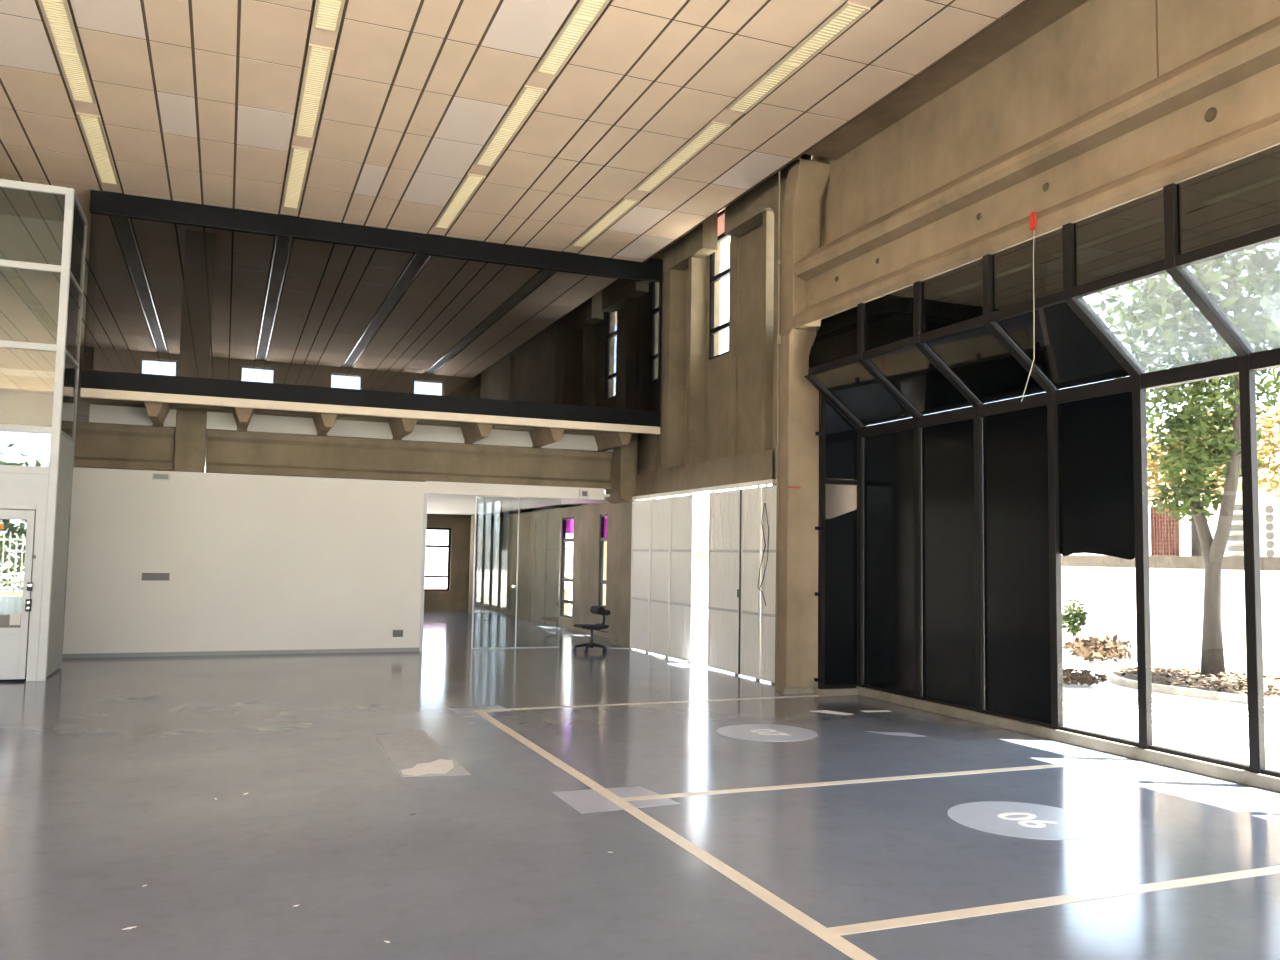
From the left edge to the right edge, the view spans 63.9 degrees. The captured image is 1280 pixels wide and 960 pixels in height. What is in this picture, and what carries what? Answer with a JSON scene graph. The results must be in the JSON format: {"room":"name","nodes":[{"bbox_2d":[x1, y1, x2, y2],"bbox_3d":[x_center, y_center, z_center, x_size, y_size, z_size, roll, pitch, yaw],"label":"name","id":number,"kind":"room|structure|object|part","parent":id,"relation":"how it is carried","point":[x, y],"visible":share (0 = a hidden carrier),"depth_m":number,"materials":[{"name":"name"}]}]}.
{"room":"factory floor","nodes":[
{"label":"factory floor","id":0,"kind":"room"},
{"bbox_2d":[78,346,496,610],"bbox_3d":[-11.288,-0.194,25.599,16.150,6.950,0.200,3,-5,-22],"label":"wall","id":1,"kind":"structure","parent":0,"point":[456,598],"depth_m":27.91,"materials":[{"name":"concrete"}]},
{"bbox_2d":[424,527,450,590],"bbox_3d":[-5.692,2.142,27.740,1.120,1.710,0.050,3,-5,-22],"label":"window","id":2,"kind":"structure","parent":1,"relation":"in","point":[448,546],"depth_m":27.86,"materials":[{"name":"black paint"}]},
{"bbox_2d":[63,467,603,653],"bbox_3d":[-7.662,1.199,15.004,15.090,2.745,0.150,3,-5,-22],"label":"wall","id":3,"kind":"structure","parent":0,"point":[253,562],"depth_m":15.60,"materials":[{"name":"white paint"}]},
{"bbox_2d":[73,422,175,470],"bbox_3d":[-9.474,-0.562,14.548,5.240,0.640,0.350,3,-5,-22],"label":"concrete beam","id":4,"kind":"structure","parent":3,"relation":"on","point":[108,446],"depth_m":15.15,"materials":[{"name":"beige concrete"}]},
{"bbox_2d":[142,573,169,580],"bbox_3d":[-7.128,1.427,15.113,0.362,0.103,0.020,3,-5,-22],"label":"outlet plate","id":5,"kind":"object","parent":3,"relation":"attached to","point":[145,576],"visible":1,"depth_m":15.10,"materials":[{"name":"grey plastic"}]},
{"bbox_2d":[152,473,169,480],"bbox_3d":[-7.095,-0.048,15.200,0.240,0.100,0.066,3,-5,-22],"label":"emergency light","id":6,"kind":"object","parent":3,"relation":"attached to","point":[155,476],"visible":1,"depth_m":15.17,"materials":[{"name":"white plastic"}]},
{"bbox_2d":[174,409,206,472],"bbox_3d":[-6.797,-1.941,15.682,0.420,3.665,0.430,3,-5,-22],"label":"concrete column","id":7,"kind":"structure","parent":3,"relation":"on","point":[191,431],"depth_m":15.38,"materials":[{"name":"beige concrete"}]},
{"bbox_2d":[63,648,419,657],"bbox_3d":[-7.705,2.530,14.810,8.980,0.060,0.012,3,-5,-22],"label":"baseboard","id":8,"kind":"structure","parent":3,"relation":"attached to","point":[257,652],"depth_m":15.46,"materials":[{"name":"grey"}]},
{"bbox_2d":[393,630,402,636],"bbox_3d":[-3.861,2.448,16.369,0.160,0.110,0.020,3,-5,-22],"label":"outlet plate","id":9,"kind":"object","parent":3,"relation":"attached to","point":[396,633],"visible":1,"depth_m":16.36,"materials":[{"name":"grey plastic"}]},
{"bbox_2d":[205,430,611,489],"bbox_3d":[-3.593,-0.290,16.914,6.550,0.640,0.350,3,-5,-22],"label":"concrete beam","id":10,"kind":"structure","parent":3,"relation":"on","point":[227,452],"depth_m":16.66,"materials":[{"name":"beige concrete"}]},
{"bbox_2d":[76,388,659,465],"bbox_3d":[-9.239,-0.694,19.744,15.540,0.360,12.630,3,-5,-22],"label":"mezzanine slab","id":11,"kind":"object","parent":10,"relation":"on","point":[97,406],"visible":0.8,"depth_m":15.88,"materials":[{"name":"concrete"}]},
{"bbox_2d":[81,190,662,426],"bbox_3d":[-3.573,-2.440,15.417,8.425,2.800,0.140,3,-5,-22],"label":"window","id":12,"kind":"structure","parent":11,"relation":"on","point":[183,298],"depth_m":15.15,"materials":[{"name":"black paint"}]},
{"bbox_3d":[-3.576,-1.173,15.304,8.405,0.255,0.070,3,-5,-22],"label":"panel","id":13,"kind":"part","parent":12,"relation":"part of","materials":[{"name":"black paint"}]},
{"bbox_3d":[0.326,-2.210,16.955,0.030,2.185,0.050,3,-5,-22],"label":"frame","id":14,"kind":"part","parent":12,"relation":"part of","materials":[{"name":"black paint"}]},
{"bbox_2d":[419,493,427,650],"bbox_3d":[-3.532,1.487,16.661,0.055,2.550,0.166,3,-5,-22],"label":"trim","id":15,"kind":"structure","parent":3,"relation":"attached to","point":[425,494],"depth_m":16.58,"materials":[{"name":"white metal"}]},
{"bbox_2d":[579,489,588,497],"bbox_3d":[-0.962,0.236,17.678,0.160,0.140,0.046,3,-5,-22],"label":"wall sensor","id":16,"kind":"object","parent":3,"relation":"attached to","point":[582,493],"visible":1,"depth_m":17.66,"materials":[{"name":"white plastic"}]},
{"bbox_2d":[0,0,1025,345],"bbox_3d":[-4.691,-4.315,8.400,15.200,0.064,37.472,3,-5,-22],"label":"ceiling","id":17,"kind":"structure","parent":0,"point":[197,101],"depth_m":10.96,"materials":[{"name":"beige tile"}]},
{"bbox_2d":[38,0,95,103],"bbox_3d":[-5.604,-4.183,10.071,0.236,0.018,2.330,3,-5,-22],"label":"recessed light","id":18,"kind":"object","parent":17,"relation":"in","point":[56,14],"visible":1,"depth_m":9.96,"materials":[{"name":"beige plastic"}]},
{"bbox_2d":[76,112,118,184],"bbox_3d":[-6.614,-4.017,12.564,0.236,0.018,2.330,3,-5,-22],"label":"recessed light","id":19,"kind":"object","parent":17,"relation":"in","point":[92,128],"visible":1,"depth_m":12.42,"materials":[{"name":"beige"}]},
{"bbox_2d":[281,146,311,208],"bbox_3d":[-4.501,-3.919,13.414,0.236,0.018,2.330,3,-5,-22],"label":"recessed light","id":20,"kind":"object","parent":17,"relation":"in","point":[299,159],"visible":1,"depth_m":13.28,"materials":[{"name":"beige plastic"}]},
{"bbox_2d":[293,44,333,138],"bbox_3d":[-3.490,-4.085,10.921,0.236,0.018,2.330,3,-5,-22],"label":"recessed light","id":21,"kind":"object","parent":17,"relation":"in","point":[319,58],"visible":1,"depth_m":10.75,"materials":[{"name":"beige plastic"}]},
{"bbox_2d":[312,0,344,32],"bbox_3d":[-2.484,-4.250,8.438,0.236,0.018,2.330,3,-5,-22],"label":"recessed light","id":22,"kind":"object","parent":17,"relation":"in","point":[327,16],"visible":1,"depth_m":9.25,"materials":[{"name":"beige"}]},
{"bbox_2d":[433,173,485,228],"bbox_3d":[-2.527,-3.828,14.209,0.236,0.018,2.330,3,-5,-22],"label":"recessed light","id":23,"kind":"object","parent":17,"relation":"in","point":[471,183],"visible":1,"depth_m":14.08,"materials":[{"name":"beige plastic"}]},
{"bbox_2d":[474,85,546,167],"bbox_3d":[-1.516,-3.994,11.716,0.236,0.018,2.330,3,-5,-22],"label":"recessed light","id":24,"kind":"object","parent":17,"relation":"in","point":[529,97],"visible":1,"depth_m":11.56,"materials":[{"name":"beige"}]},
{"bbox_2d":[534,0,610,75],"bbox_3d":[-0.509,-4.159,9.232,0.236,0.018,2.330,3,-5,-22],"label":"recessed light","id":25,"kind":"object","parent":17,"relation":"in","point":[585,14],"visible":1,"depth_m":9.55,"materials":[{"name":"beige plastic"}]},
{"bbox_2d":[570,198,639,247],"bbox_3d":[-0.543,-3.736,15.007,0.236,0.018,2.330,3,-5,-22],"label":"recessed light","id":26,"kind":"object","parent":17,"relation":"in","point":[621,208],"visible":1,"depth_m":14.88,"materials":[{"name":"beige plastic"}]},
{"bbox_2d":[634,121,730,192],"bbox_3d":[0.467,-3.902,12.514,0.236,0.018,2.330,3,-5,-22],"label":"recessed light","id":27,"kind":"object","parent":17,"relation":"in","point":[710,132],"visible":1,"depth_m":12.37,"materials":[{"name":"beige plastic"}]},
{"bbox_2d":[726,2,869,113],"bbox_3d":[1.474,-4.067,10.030,0.236,0.018,2.330,3,-5,-22],"label":"recessed light","id":28,"kind":"object","parent":17,"relation":"in","point":[848,14],"visible":1,"depth_m":9.85,"materials":[{"name":"beige plastic"}]},
{"bbox_2d":[427,494,609,515],"bbox_3d":[-9.351,0.299,20.460,15.950,0.040,11.100,3,-5,-22],"label":"ceiling","id":29,"kind":"structure","parent":0,"point":[436,503],"depth_m":21.18,"materials":[{"name":"white paint"}]},
{"bbox_2d":[0,611,1279,959],"bbox_3d":[-4.462,2.212,8.315,16.120,0.155,37.000,3,-5,-22],"label":"floor","id":30,"kind":"structure","parent":0,"point":[449,799],"depth_m":6.21,"materials":[{"name":"grey paint"}]},
{"bbox_2d":[0,179,86,680],"bbox_3d":[-9.124,-0.647,12.174,4.110,5.965,1.396,3,-5,-22],"label":"enclosure","id":31,"kind":"object","parent":30,"relation":"on","point":[42,262],"visible":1,"depth_m":13.07,"materials":[{"name":"white metal"}]},
{"bbox_3d":[-7.629,2.013,11.907,0.740,0.430,0.016,3,-5,-22],"label":"door panel","id":32,"kind":"part","parent":31,"relation":"part of","materials":[{"name":"grey"}]},
{"bbox_3d":[-7.620,1.644,11.928,0.740,0.150,0.003,3,-5,-22],"label":"door panel","id":33,"kind":"part","parent":31,"relation":"part of","materials":[{"name":"glass"}]},
{"bbox_3d":[-7.616,1.330,11.959,0.885,1.980,0.040,3,-5,-22],"label":"door","id":34,"kind":"part","parent":31,"relation":"part of","materials":[{"name":"white metal"}]},
{"bbox_3d":[-7.608,1.308,12.002,1.080,2.090,0.070,3,-5,-22],"label":"door frame","id":35,"kind":"part","parent":31,"relation":"part of","materials":[{"name":"white metal"}]},
{"bbox_3d":[-8.925,1.060,11.484,3.930,2.425,0.030,3,-5,-22],"label":"solid panel","id":36,"kind":"part","parent":31,"relation":"part of","materials":[{"name":"grey"}]},
{"bbox_3d":[-9.364,-0.572,12.815,3.970,5.900,0.020,3,-5,-22],"label":"panel","id":37,"kind":"part","parent":31,"relation":"part of","materials":[{"name":"grey"}]},
{"bbox_3d":[-8.877,-1.904,11.704,3.930,3.520,0.065,3,-5,-22],"label":"rail","id":38,"kind":"part","parent":31,"relation":"part of","materials":[{"name":"white metal"}]},
{"bbox_3d":[-7.301,1.936,12.804,0.010,0.926,1.220,3,-5,-22],"label":"pane","id":39,"kind":"part","parent":31,"relation":"part of","materials":[{"name":"grey"}]},
{"bbox_3d":[-7.284,0.932,12.877,0.010,1.032,1.220,3,-5,-22],"label":"pane","id":40,"kind":"part","parent":31,"relation":"part of","materials":[{"name":"grey"}]},
{"bbox_3d":[-7.268,-0.076,12.951,0.010,0.932,1.220,3,-5,-22],"label":"pane","id":41,"kind":"part","parent":31,"relation":"part of","materials":[{"name":"grey"}]},
{"bbox_3d":[-7.270,-0.548,12.998,0.050,5.950,1.250,3,-5,-22],"label":"frame","id":42,"kind":"part","parent":31,"relation":"part of","materials":[{"name":"grey metal"}]},
{"bbox_3d":[-7.251,-1.053,13.023,0.010,0.972,1.220,3,-5,-22],"label":"pane","id":43,"kind":"part","parent":31,"relation":"part of","materials":[{"name":"clear glass"}]},
{"bbox_3d":[-7.235,-2.035,13.094,0.010,0.942,1.220,3,-5,-22],"label":"pane","id":44,"kind":"part","parent":31,"relation":"part of","materials":[{"name":"clear glass"}]},
{"bbox_3d":[-7.219,-2.994,13.165,0.010,0.926,1.220,3,-5,-22],"label":"pane","id":45,"kind":"part","parent":31,"relation":"part of","materials":[{"name":"clear glass"}]},
{"bbox_2d":[468,514,487,612],"bbox_3d":[-4.318,2.231,27.399,0.380,2.610,0.400,3,-5,-22],"label":"window","id":46,"kind":"structure","parent":30,"relation":"on","point":[482,520],"depth_m":27.23,"materials":[{"name":"clear glass"}]},
{"bbox_2d":[471,496,558,648],"bbox_3d":[-2.069,1.571,17.406,1.520,2.540,0.065,3,-5,-22],"label":"glass wall","id":47,"kind":"structure","parent":30,"relation":"on","point":[516,585],"depth_m":17.25,"materials":[{"name":"clear glass"}]},
{"bbox_2d":[573,606,609,653],"bbox_3d":[-0.800,2.454,16.887,0.586,0.747,0.559,3,-5,-22],"label":"office chair","id":48,"kind":"object","parent":30,"relation":"on","point":[598,610],"visible":1,"depth_m":16.79,"materials":[{"name":"black plastic"}]},
{"bbox_3d":[-0.931,2.710,16.835,0.276,0.086,0.060,1,-4,-6],"label":"leg","id":49,"kind":"part","parent":48,"relation":"part of","materials":[{"name":"black plastic"}]},
{"bbox_3d":[-0.802,2.412,16.866,0.471,0.078,0.440,3,-5,-22],"label":"seat","id":50,"kind":"part","parent":48,"relation":"part of","materials":[{"name":"black fabric"}]},
{"bbox_3d":[-0.690,2.710,16.776,0.194,0.086,0.248,3,-5,-22],"label":"leg","id":51,"kind":"part","parent":48,"relation":"part of","materials":[{"name":"black plastic"}]},
{"bbox_3d":[-0.657,2.156,16.942,0.231,0.142,0.400,3,-5,-22],"label":"backrest","id":52,"kind":"part","parent":48,"relation":"part of","materials":[{"name":"black fabric"}]},
{"bbox_2d":[775,157,829,693],"bbox_3d":[2.236,-0.701,12.650,1.180,6.520,0.320,3,-5,-22],"label":"concrete column","id":53,"kind":"structure","parent":30,"relation":"on","point":[796,664],"depth_m":12.39,"materials":[{"name":"brown concrete"}]},
{"bbox_2d":[775,171,780,657],"bbox_3d":[1.678,-0.850,12.521,0.055,5.980,0.060,3,-5,-22],"label":"cable conduit","id":54,"kind":"object","parent":53,"relation":"attached to","point":[778,262],"visible":1,"depth_m":12.53,"materials":[{"name":"metal"}]},
{"bbox_2d":[814,686,1279,792],"bbox_3d":[6.040,1.887,3.166,0.720,0.100,19.560,3,-5,-22],"label":"baseboard","id":55,"kind":"structure","parent":30,"relation":"on","point":[1267,782],"depth_m":8.93,"materials":[{"name":"concrete"}]},
{"bbox_2d":[814,326,857,688],"bbox_3d":[2.320,0.320,12.325,0.800,4.280,0.300,3,-5,-22],"label":"window","id":56,"kind":"structure","parent":55,"relation":"on","point":[837,515],"depth_m":12.15,"materials":[{"name":"black glass"}]},
{"bbox_3d":[2.386,0.722,12.188,0.465,3.380,0.008,3,-5,-22],"label":"pane","id":57,"kind":"part","parent":56,"relation":"part of","materials":[{"name":"clear glass"}]},
{"bbox_2d":[804,306,913,697],"bbox_3d":[2.506,0.265,11.671,0.828,4.260,1.100,3,-5,-22],"label":"window","id":58,"kind":"structure","parent":55,"relation":"on","point":[885,451],"depth_m":11.76,"materials":[{"name":"black glass"}]},
{"bbox_3d":[2.833,2.388,11.617,0.080,0.030,1.016,3,-5,-22],"label":"rail","id":59,"kind":"part","parent":58,"relation":"part of","materials":[{"name":"brown metal"}]},
{"bbox_2d":[857,285,975,711],"bbox_3d":[2.895,0.201,10.708,0.830,4.260,0.980,3,-5,-22],"label":"window","id":60,"kind":"structure","parent":55,"relation":"on","point":[944,565],"depth_m":10.82,"materials":[{"name":"black glass"}]},
{"bbox_3d":[3.223,2.324,10.655,0.080,0.030,0.896,3,-5,-22],"label":"rail","id":61,"kind":"part","parent":60,"relation":"part of","materials":[{"name":"brown metal"}]},
{"bbox_2d":[913,258,1050,727],"bbox_3d":[3.268,0.140,9.788,0.830,4.260,1.010,3,-5,-22],"label":"window","id":62,"kind":"structure","parent":55,"relation":"on","point":[1013,675],"depth_m":9.88,"materials":[{"name":"black glass"}]},
{"bbox_3d":[3.596,2.262,9.735,0.080,0.030,0.926,3,-5,-22],"label":"rail","id":63,"kind":"part","parent":62,"relation":"part of","materials":[{"name":"brown metal"}]},
{"bbox_2d":[982,228,1138,746],"bbox_3d":[3.637,0.079,8.877,0.830,4.260,0.960,3,-5,-22],"label":"window","id":64,"kind":"structure","parent":55,"relation":"on","point":[1090,426],"depth_m":9.02,"materials":[{"name":"brown metal"}]},
{"bbox_3d":[3.965,2.202,8.823,0.080,0.030,0.876,3,-5,-22],"label":"rail","id":65,"kind":"part","parent":64,"relation":"part of","materials":[{"name":"brown metal"}]},
{"bbox_2d":[1062,189,1248,770],"bbox_3d":[4.001,0.020,7.980,0.830,4.260,0.980,3,-5,-22],"label":"window","id":66,"kind":"structure","parent":55,"relation":"on","point":[1121,245],"depth_m":8.28,"materials":[{"name":"brown metal"}]},
{"bbox_3d":[4.329,2.142,7.926,0.080,0.030,0.896,3,-5,-22],"label":"rail","id":67,"kind":"part","parent":66,"relation":"part of","materials":[{"name":"brown metal"}]},
{"bbox_2d":[1163,144,1279,777],"bbox_3d":[4.369,-0.041,7.073,0.830,4.260,0.980,3,-5,-22],"label":"window","id":68,"kind":"structure","parent":55,"relation":"on","point":[1234,207],"depth_m":7.44,"materials":[{"name":"brown metal"}]},
{"bbox_3d":[4.697,2.082,7.020,0.080,0.030,0.896,3,-5,-22],"label":"rail","id":69,"kind":"part","parent":68,"relation":"part of","materials":[{"name":"brown metal"}]},
{"bbox_2d":[484,154,811,683],"bbox_3d":[-1.067,-0.360,20.662,0.900,6.900,17.020,3,-5,-22],"label":"wall","id":70,"kind":"structure","parent":0,"point":[718,415],"depth_m":16.09,"materials":[{"name":"concrete"}]},
{"bbox_2d":[561,517,573,618],"bbox_3d":[-1.552,1.907,22.412,0.060,2.180,0.820,3,-5,-22],"label":"window","id":71,"kind":"structure","parent":70,"relation":"in","point":[564,540],"depth_m":22.71,"materials":[{"name":"black paint"}]},
{"bbox_2d":[599,514,606,607],"bbox_3d":[-0.691,1.601,20.305,0.060,1.850,0.440,3,-5,-22],"label":"window","id":72,"kind":"structure","parent":70,"relation":"in","point":[602,539],"depth_m":20.46,"materials":[{"name":"black paint"}]},
{"bbox_2d":[605,440,636,503],"bbox_3d":[-0.339,-0.132,18.007,0.290,1.077,0.750,3,-5,-22],"label":"corbel","id":73,"kind":"object","parent":70,"relation":"attached to","point":[623,462],"visible":0.68,"depth_m":17.69,"materials":[{"name":"beige concrete"}]},
{"bbox_2d":[630,498,650,652],"bbox_3d":[0.019,1.587,17.275,0.045,2.560,0.820,3,-5,-22],"label":"door leaf","id":74,"kind":"structure","parent":70,"relation":"in","point":[640,544],"depth_m":17.29,"materials":[{"name":"grey"}]},
{"bbox_2d":[648,496,669,657],"bbox_3d":[0.326,1.536,16.517,0.045,2.560,0.800,3,-5,-22],"label":"door leaf","id":75,"kind":"structure","parent":70,"relation":"in","point":[660,508],"depth_m":16.53,"materials":[{"name":"grey"}]},
{"bbox_2d":[668,493,695,663],"bbox_3d":[0.638,1.485,15.749,0.045,2.560,0.840,3,-5,-22],"label":"door leaf","id":76,"kind":"structure","parent":70,"relation":"in","point":[682,508],"depth_m":15.71,"materials":[{"name":"grey"}]},
{"bbox_2d":[632,479,776,499],"bbox_3d":[0.796,0.172,15.473,0.090,0.055,4.950,3,-5,-22],"label":"trim","id":77,"kind":"structure","parent":70,"relation":"attached to","point":[770,481],"depth_m":14.81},
{"bbox_2d":[709,209,731,359],"bbox_3d":[1.260,-2.999,15.716,0.060,2.280,0.760,3,-5,-22],"label":"window","id":78,"kind":"structure","parent":70,"relation":"in","point":[721,215],"depth_m":15.94,"materials":[{"name":"black paint"}]},
{"bbox_3d":[1.275,-3.929,15.784,0.008,0.315,0.660,3,-5,-22],"label":"pane","id":79,"kind":"part","parent":78,"relation":"part of","materials":[{"name":"glass"}]},
{"bbox_2d":[707,488,739,674],"bbox_3d":[1.182,1.395,14.392,0.055,2.560,0.970,3,-5,-22],"label":"door leaf","id":80,"kind":"structure","parent":70,"relation":"in","point":[724,506],"depth_m":14.40,"materials":[{"name":"grey"}]},
{"bbox_2d":[738,489,741,674],"bbox_3d":[1.371,1.373,13.919,0.040,2.500,0.040,3,-5,-22],"label":"trim","id":81,"kind":"structure","parent":70,"relation":"attached to","point":[740,489],"depth_m":13.90,"materials":[{"name":"black paint"}]},
{"bbox_2d":[740,485,761,680],"bbox_3d":[1.489,1.346,13.649,0.045,2.560,0.540,3,-5,-22],"label":"door leaf","id":82,"kind":"structure","parent":70,"relation":"in","point":[750,633],"depth_m":13.66,"materials":[{"name":"grey"}]},
{"bbox_2d":[760,485,776,682],"bbox_3d":[1.691,1.312,13.150,0.045,2.560,0.500,3,-5,-22],"label":"door leaf","id":83,"kind":"structure","parent":70,"relation":"in","point":[769,493],"depth_m":13.21,"materials":[{"name":"grey"}]},
{"bbox_2d":[757,503,768,605],"bbox_3d":[1.597,0.959,13.265,0.018,1.325,0.272,3,-5,-24],"label":"loose cable","id":84,"kind":"object","parent":83,"relation":"hanging from","point":[764,503],"visible":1,"depth_m":13.25,"materials":[{"name":"grey plastic"}]},
{"bbox_2d":[718,208,730,264],"bbox_3d":[-3.193,-4.863,9.299,19.000,0.250,37.400,3,-5,-22],"label":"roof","id":85,"kind":"structure","parent":0,"point":[725,244],"depth_m":17.99,"materials":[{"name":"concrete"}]},
{"bbox_2d":[805,0,1279,246],"bbox_3d":[5.825,-4.204,3.776,0.845,1.570,20.100,3,-5,-22],"label":"wall","id":86,"kind":"structure","parent":0,"point":[1045,65],"depth_m":9.77,"materials":[{"name":"concrete"}]},
{"bbox_2d":[644,0,1029,261],"bbox_3d":[4.628,-4.362,5.625,0.020,0.065,24.400,3,-5,-22],"label":"trim","id":87,"kind":"structure","parent":86,"relation":"attached to","point":[1026,1],"depth_m":11.03,"materials":[{"name":"brown"}]},
{"bbox_2d":[792,16,1279,330],"bbox_3d":[5.955,-2.966,3.525,0.885,1.110,19.690,3,-5,-22],"label":"concrete beam","id":88,"kind":"structure","parent":86,"relation":"attached to","point":[1220,107],"depth_m":8.47,"materials":[{"name":"brown concrete"}]},
{"bbox_2d":[1021,211,1036,401],"bbox_3d":[3.288,-1.469,8.685,0.046,1.612,0.154,4,-5,-38],"label":"cord","id":89,"kind":"object","parent":88,"relation":"hanging from","point":[1033,223],"visible":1,"depth_m":8.67,"materials":[{"name":"beige plastic"}]},
{"bbox_2d":[1155,0,1158,76],"bbox_3d":[4.172,-3.720,8.287,0.004,1.030,0.015,3,-5,-22],"label":"trim","id":90,"kind":"structure","parent":86,"relation":"attached to","point":[1155,0],"depth_m":8.27,"materials":[{"name":"brown"}]},
{"label":"outside","id":91,"kind":"structure","parent":0,"visible":0},
{"bbox_2d":[425,572,1279,770],"bbox_3d":[0.855,2.625,10.983,150.000,0.098,160.000,3,-5,-22],"label":"ground","id":92,"kind":"structure","parent":91,"point":[1213,728],"depth_m":11.97,"materials":[{"name":"white concrete"}]},
{"bbox_2d":[694,552,1279,674],"bbox_3d":[9.201,2.332,18.710,0.230,1.890,52.000,3,-5,-22],"label":"wall","id":93,"kind":"structure","parent":92,"relation":"on","point":[1106,585],"depth_m":18.09,"materials":[{"name":"white paint"}]},
{"bbox_2d":[1062,599,1088,648],"bbox_3d":[8.338,2.811,19.734,0.527,1.054,0.540,3,-5,-22],"label":"bush","id":94,"kind":"object","parent":92,"relation":"on","point":[1071,618],"visible":0.95,"depth_m":19.68,"materials":[{"name":"green plant"}]},
{"bbox_2d":[1063,668,1106,685],"bbox_3d":[6.182,2.796,14.629,0.860,0.263,1.045,3,-5,-22],"label":"pile","id":95,"kind":"object","parent":92,"relation":"on","point":[1084,677],"visible":0.73,"depth_m":14.41,"materials":[{"name":"brown plant"}]},
{"bbox_2d":[1062,633,1132,662],"bbox_3d":[8.126,2.949,18.142,1.131,0.523,1.169,3,-5,-22],"label":"pile","id":96,"kind":"object","parent":92,"relation":"on","point":[1098,648],"visible":1,"depth_m":17.92,"materials":[{"name":"brown plant"}]},
{"bbox_2d":[1097,438,1279,556],"bbox_3d":[13.625,1.210,19.227,4.700,4.350,9.100,3,-5,-22],"label":"building","id":97,"kind":"structure","parent":92,"relation":"on","point":[1167,537],"depth_m":19.38,"materials":[{"name":"white"}]},
{"bbox_2d":[1103,665,1279,706],"bbox_3d":[8.568,2.830,14.312,3.034,0.233,4.830,3,-5,-22],"label":"planting bed","id":98,"kind":"object","parent":92,"relation":"on","point":[1188,682],"visible":0.73,"depth_m":14.18,"materials":[{"name":"stone"}]},
{"bbox_2d":[1088,240,1279,676],"bbox_3d":[8.454,-1.122,14.001,4.278,8.068,5.383,3,-5,-22],"label":"tree","id":99,"kind":"object","parent":98,"relation":"in","point":[1171,300],"visible":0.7,"depth_m":14.82,"materials":[{"name":"green plant"}]},
{"bbox_2d":[1147,397,1279,555],"bbox_3d":[10.562,0.842,18.182,1.319,4.829,5.018,3,-5,-22],"label":"tree","id":100,"kind":"object","parent":92,"relation":"on","point":[1264,451],"visible":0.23,"depth_m":18.28,"materials":[{"name":"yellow plant"}]},
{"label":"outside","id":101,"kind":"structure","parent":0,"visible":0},
{"bbox_2d":[1148,493,1279,498],"bbox_3d":[10.165,0.213,17.080,0.023,0.113,10.000,3,-5,-22],"label":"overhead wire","id":102,"kind":"object","parent":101,"point":[1272,493],"visible":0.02,"depth_m":16.90,"materials":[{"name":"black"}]}
]}

